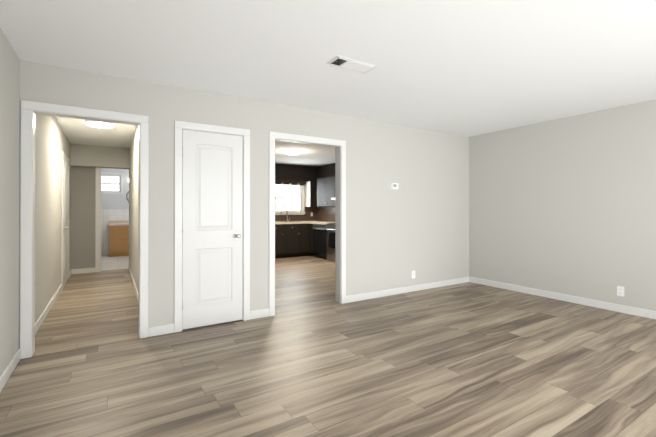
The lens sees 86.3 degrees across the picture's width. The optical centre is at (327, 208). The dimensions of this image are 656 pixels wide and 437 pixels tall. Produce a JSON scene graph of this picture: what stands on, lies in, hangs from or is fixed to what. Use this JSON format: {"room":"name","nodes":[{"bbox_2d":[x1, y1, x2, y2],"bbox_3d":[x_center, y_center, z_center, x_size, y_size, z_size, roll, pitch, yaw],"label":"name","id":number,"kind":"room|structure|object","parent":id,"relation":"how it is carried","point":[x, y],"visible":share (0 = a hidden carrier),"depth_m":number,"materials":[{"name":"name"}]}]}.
{"room":"empty living room","nodes":[
{"label":"empty living room","id":0,"kind":"room"},
{"bbox_2d":[0,28,70,375],"bbox_3d":[-2.242,0.005,2.300,0.115,2.440,10.280,0,0,-32],"label":"wall","id":1,"kind":"structure","parent":0,"point":[52,142],"depth_m":2.81,"materials":[{"name":"grey paint"}]},
{"bbox_2d":[0,349,20,391],"bbox_3d":[-1.025,1.174,0.464,0.018,0.090,5.593,0,0,-32],"label":"baseboard","id":2,"kind":"structure","parent":1,"relation":"attached to","point":[16,358],"depth_m":2.55,"materials":[{"name":"white wood"}]},
{"bbox_2d":[35,284,61,333],"bbox_3d":[-3.307,1.186,4.132,0.014,0.090,2.748,0,0,-32],"label":"baseboard","id":3,"kind":"structure","parent":1,"relation":"attached to","point":[40,320],"depth_m":4.05,"materials":[{"name":"white wood"}]},
{"bbox_2d":[61,151,68,289],"bbox_3d":[-4.297,0.187,5.732,0.017,2.100,0.990,0,0,-32],"label":"door frame","id":4,"kind":"structure","parent":1,"relation":"attached to","point":[65,156],"depth_m":5.31,"materials":[{"name":"white wood"}]},
{"bbox_2d":[63,158,68,286],"bbox_3d":[-4.269,0.219,5.749,0.081,2.019,0.844,0,0,-32],"label":"door","id":5,"kind":"structure","parent":1,"relation":"in","point":[65,216],"depth_m":5.66,"materials":[{"name":"white wood"}]},
{"bbox_2d":[71,166,95,268],"bbox_3d":[-4.683,0.220,6.766,0.454,2.040,0.115,0,0,-32],"label":"wall","id":6,"kind":"structure","parent":0,"point":[83,193],"depth_m":6.70,"materials":[{"name":"grey paint"}]},
{"bbox_2d":[73,268,94,273],"bbox_3d":[-4.666,1.195,6.698,0.354,0.090,0.014,0,0,-32],"label":"baseboard","id":7,"kind":"structure","parent":6,"relation":"attached to","point":[84,270],"depth_m":6.69,"materials":[{"name":"white wood"}]},
{"bbox_2d":[95,167,100,271],"bbox_3d":[-4.512,0.220,6.875,0.090,2.040,0.153,0,0,-32],"label":"door frame","id":8,"kind":"structure","parent":6,"relation":"attached to","point":[98,227],"depth_m":6.81,"materials":[{"name":"white wood"}]},
{"bbox_2d":[70,143,129,168],"bbox_3d":[-4.431,-1.000,6.839,0.954,0.400,0.265,0,0,-32],"label":"wall","id":9,"kind":"structure","parent":0,"point":[99,156],"depth_m":6.71,"materials":[{"name":"grey paint"}]},
{"bbox_2d":[101,255,128,270],"bbox_3d":[-4.848,1.276,8.477,1.935,0.060,2.930,0,0,-32],"label":"floor","id":10,"kind":"structure","parent":0,"point":[113,263],"depth_m":8.03,"materials":[{"name":"white tile"}]},
{"bbox_2d":[108,220,128,256],"bbox_3d":[-5.231,0.789,9.460,1.200,0.920,0.612,0,0,-32],"label":"bathroom vanity","id":11,"kind":"object","parent":10,"relation":"on","point":[118,237],"visible":0.29,"depth_m":9.04,"materials":[{"name":"brown wood"}]},
{"bbox_2d":[101,168,128,208],"bbox_3d":[-5.588,0.030,9.678,1.700,2.440,0.115,0,0,-32],"label":"wall","id":12,"kind":"structure","parent":0,"point":[114,201],"depth_m":9.52,"materials":[{"name":"grey paint"}]},
{"bbox_2d":[101,172,122,193],"bbox_3d":[-5.907,-0.671,9.473,0.620,0.580,0.131,0,0,-32],"label":"bathroom window","id":13,"kind":"structure","parent":12,"relation":"in","point":[111,183],"depth_m":9.50,"materials":[{"name":"white glass"}]},
{"bbox_2d":[101,209,128,254],"bbox_3d":[-5.556,0.639,9.624,1.680,1.220,0.006,0,0,-32],"label":"tile wainscot","id":14,"kind":"structure","parent":12,"relation":"attached to","point":[113,214],"depth_m":9.39,"materials":[{"name":"white tile"}]},
{"bbox_2d":[129,125,138,289],"bbox_3d":[-2.883,0.015,5.357,0.115,2.440,4.410,0,0,-32],"label":"wall","id":15,"kind":"structure","parent":0,"point":[134,208],"depth_m":5.54,"materials":[{"name":"grey paint"}]},
{"bbox_2d":[128,265,137,299],"bbox_3d":[-2.912,1.190,5.278,0.014,0.090,4.278,0,0,-32],"label":"baseboard","id":16,"kind":"structure","parent":15,"relation":"attached to","point":[134,285],"depth_m":5.49,"materials":[{"name":"white wood"}]},
{"bbox_2d":[19,60,468,348],"bbox_3d":[-0.100,0.012,4.423,5.764,2.440,0.115,0,0,-32],"label":"wall","id":17,"kind":"structure","parent":0,"point":[417,221],"depth_m":4.55,"materials":[{"name":"grey paint"}]},
{"bbox_2d":[20,100,148,358],"bbox_3d":[-2.145,0.173,3.151,0.930,2.110,0.149,0,0,-32],"label":"door frame","id":18,"kind":"structure","parent":17,"relation":"attached to","point":[27,107],"depth_m":2.93,"materials":[{"name":"white wood"}]},
{"bbox_2d":[174,120,249,332],"bbox_3d":[-1.227,0.208,3.722,0.662,2.045,0.117,0,0,-32],"label":"door frame","id":19,"kind":"structure","parent":17,"relation":"attached to","point":[243,177],"depth_m":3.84,"materials":[{"name":"white wood"}]},
{"bbox_2d":[182,130,242,329],"bbox_3d":[-1.192,0.213,3.659,0.623,2.010,0.106,0,0,-32],"label":"closet door","id":20,"kind":"structure","parent":17,"relation":"in","point":[212,228],"depth_m":3.67,"materials":[{"name":"white painted wood"},{"name":"satin nickel"}]},
{"bbox_2d":[269,131,345,315],"bbox_3d":[-0.256,0.177,4.326,1.060,2.110,0.149,0,0,-32],"label":"door frame","id":21,"kind":"structure","parent":17,"relation":"attached to","point":[295,137],"depth_m":4.51,"materials":[{"name":"white wood"}]},
{"bbox_2d":[391,183,397,188],"bbox_3d":[0.958,-0.316,4.999,0.124,0.090,0.026,0,0,-32],"label":"thermostat","id":22,"kind":"object","parent":17,"relation":"attached to","point":[394,185],"visible":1,"depth_m":4.98,"materials":[{"name":"white plastic"}]},
{"bbox_2d":[346,276,469,302],"bbox_3d":[1.292,1.190,5.206,2.501,0.090,0.018,0,0,-32],"label":"baseboard","id":23,"kind":"structure","parent":17,"relation":"attached to","point":[370,295],"depth_m":5.08,"materials":[{"name":"white wood"}]},
{"bbox_2d":[275,163,316,215],"bbox_3d":[-1.844,0.028,9.061,3.550,2.440,0.115,0,0,-32],"label":"wall","id":24,"kind":"structure","parent":0,"point":[296,172],"depth_m":9.59,"materials":[{"name":"brown paint"}]},
{"bbox_2d":[275,183,305,214],"bbox_3d":[-1.071,-0.280,9.513,0.980,0.923,0.165,0,0,-32],"label":"kitchen window","id":25,"kind":"structure","parent":24,"relation":"in","point":[290,197],"depth_m":9.59,"materials":[{"name":"white glass"}]},
{"bbox_2d":[275,179,305,184],"bbox_3d":[-1.029,-0.704,9.447,0.950,0.145,0.088,0,0,-32],"label":"window valance","id":26,"kind":"object","parent":24,"relation":"attached to","point":[289,181],"visible":0.92,"depth_m":9.41,"materials":[{"name":"brown fabric"}]},
{"bbox_2d":[305,181,316,206],"bbox_3d":[-0.392,-0.385,9.706,0.396,0.690,0.318,0,0,-32],"label":"upper cabinet","id":27,"kind":"object","parent":24,"relation":"attached to","point":[311,186],"depth_m":9.56,"materials":[{"name":"black"}]},
{"bbox_2d":[317,163,334,178],"bbox_3d":[1.024,0.024,8.050,0.255,2.440,4.860,0,0,-32],"label":"wall","id":28,"kind":"structure","parent":0,"point":[325,171],"depth_m":9.53,"materials":[{"name":"brown paint"}]},
{"bbox_2d":[317,176,334,206],"bbox_3d":[0.094,-0.413,8.976,0.341,0.740,0.940,0,0,-32],"label":"upper cabinet","id":29,"kind":"object","parent":28,"relation":"attached to","point":[320,192],"depth_m":8.87,"materials":[{"name":"black wood"}]},
{"bbox_2d":[0,255,655,436],"bbox_3d":[0.136,1.261,4.039,5.994,0.060,10.730,0,0,-32],"label":"floor","id":30,"kind":"structure","parent":0,"point":[312,357],"depth_m":2.66,"materials":[{"name":"brown wood"}]},
{"bbox_2d":[275,226,286,257],"bbox_3d":[-1.443,0.822,8.871,0.445,0.850,0.621,0,0,-32],"label":"base cabinet","id":31,"kind":"object","parent":30,"relation":"on","point":[280,231],"depth_m":8.69,"materials":[{"name":"black wood"}]},
{"bbox_2d":[275,222,298,225],"bbox_3d":[-1.645,0.376,8.739,3.542,0.040,0.635,0,0,-32],"label":"countertop","id":32,"kind":"structure","parent":31,"relation":"on","point":[276,223],"depth_m":8.76,"materials":[{"name":"beige stone"}]},
{"bbox_2d":[279,206,290,221],"bbox_3d":[-1.143,0.152,9.307,0.291,0.412,0.070,0,0,-32],"label":"faucet","id":33,"kind":"object","parent":32,"relation":"on","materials":[{"name":"silver metal"}]},
{"bbox_2d":[287,226,298,256],"bbox_3d":[-1.065,0.823,9.105,0.445,0.850,0.621,0,0,-32],"label":"base cabinet","id":34,"kind":"object","parent":30,"relation":"on","point":[293,236],"depth_m":8.86,"materials":[{"name":"black wood"}]},
{"bbox_2d":[299,222,306,255],"bbox_3d":[-0.765,0.823,9.292,0.262,0.850,0.621,0,0,-32],"label":"base cabinet","id":35,"kind":"object","parent":30,"relation":"on","point":[302,225],"depth_m":9.01,"materials":[{"name":"black wood"}]},
{"bbox_2d":[311,222,334,225],"bbox_3d":[-0.008,0.377,8.861,0.634,0.040,0.885,0,0,-32],"label":"countertop","id":36,"kind":"structure","parent":35,"relation":"on","point":[322,223],"depth_m":8.76,"materials":[{"name":"beige stone"}]},
{"bbox_2d":[307,222,315,255],"bbox_3d":[-0.192,0.823,9.169,0.618,0.850,0.233,0,0,-32],"label":"base cabinet","id":37,"kind":"object","parent":30,"relation":"on","point":[309,228],"depth_m":9.05,"materials":[{"name":"black wood"}]},
{"bbox_2d":[313,224,326,258],"bbox_3d":[0.038,0.823,8.771,0.649,0.847,0.680,0,0,-32],"label":"dishwasher","id":38,"kind":"object","parent":30,"relation":"on","point":[319,240],"visible":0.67,"depth_m":8.61,"materials":[{"name":"black"}]},
{"bbox_2d":[326,223,334,261],"bbox_3d":[0.408,0.705,8.142,0.684,1.080,0.760,0,0,-32],"label":"range","id":39,"kind":"object","parent":30,"relation":"on","point":[330,229],"visible":0.21,"depth_m":8.13,"materials":[{"name":"black"}]},
{"bbox_2d":[0,0,655,165],"bbox_3d":[-0.524,-1.235,5.109,5.994,0.060,13.230,0,0,-32],"label":"ceiling","id":40,"kind":"structure","parent":0,"point":[468,68],"depth_m":2.74,"materials":[{"name":"white paint"}]},
{"bbox_2d":[85,121,114,127],"bbox_3d":[-3.251,-1.183,4.991,0.354,0.048,0.354,0,0,-32],"label":"light","id":41,"kind":"object","parent":40,"relation":"attached to","point":[99,124],"visible":0.96,"depth_m":4.91,"materials":[{"name":"white glass"}]},
{"bbox_2d":[284,150,300,154],"bbox_3d":[-0.745,-1.157,7.325,0.354,0.082,0.354,0,0,-32],"label":"kitchen ceiling light","id":42,"kind":"object","parent":40,"relation":"attached to","point":[292,152],"visible":1,"depth_m":7.21,"materials":[{"name":"white glass"}]},
{"bbox_2d":[326,55,377,73],"bbox_3d":[0.203,-1.207,2.958,0.410,0.012,0.176,0,0,-32],"label":"ceiling vent","id":43,"kind":"object","parent":40,"relation":"in","point":[349,64],"visible":1,"depth_m":2.94,"materials":[{"name":"white metal"}]},
{"bbox_2d":[469,99,655,310],"bbox_3d":[3.915,0.009,3.530,0.115,2.440,5.870,0,0,-32],"label":"wall","id":44,"kind":"structure","parent":0,"point":[566,205],"depth_m":4.58,"materials":[{"name":"grey paint"}]},
{"bbox_2d":[470,277,655,319],"bbox_3d":[3.851,1.184,3.504,0.018,0.090,5.610,0,0,-32],"label":"baseboard","id":45,"kind":"structure","parent":44,"relation":"attached to","point":[650,314],"depth_m":4.56,"materials":[{"name":"white wood"}]},
{"bbox_2d":[617,286,623,296],"bbox_3d":[3.462,0.981,4.141,0.008,0.114,0.070,0,0,-32],"label":"outlet","id":46,"kind":"object","parent":44,"relation":"attached to","point":[620,290],"visible":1,"depth_m":4.14,"materials":[{"name":"white plastic"}]}
]}

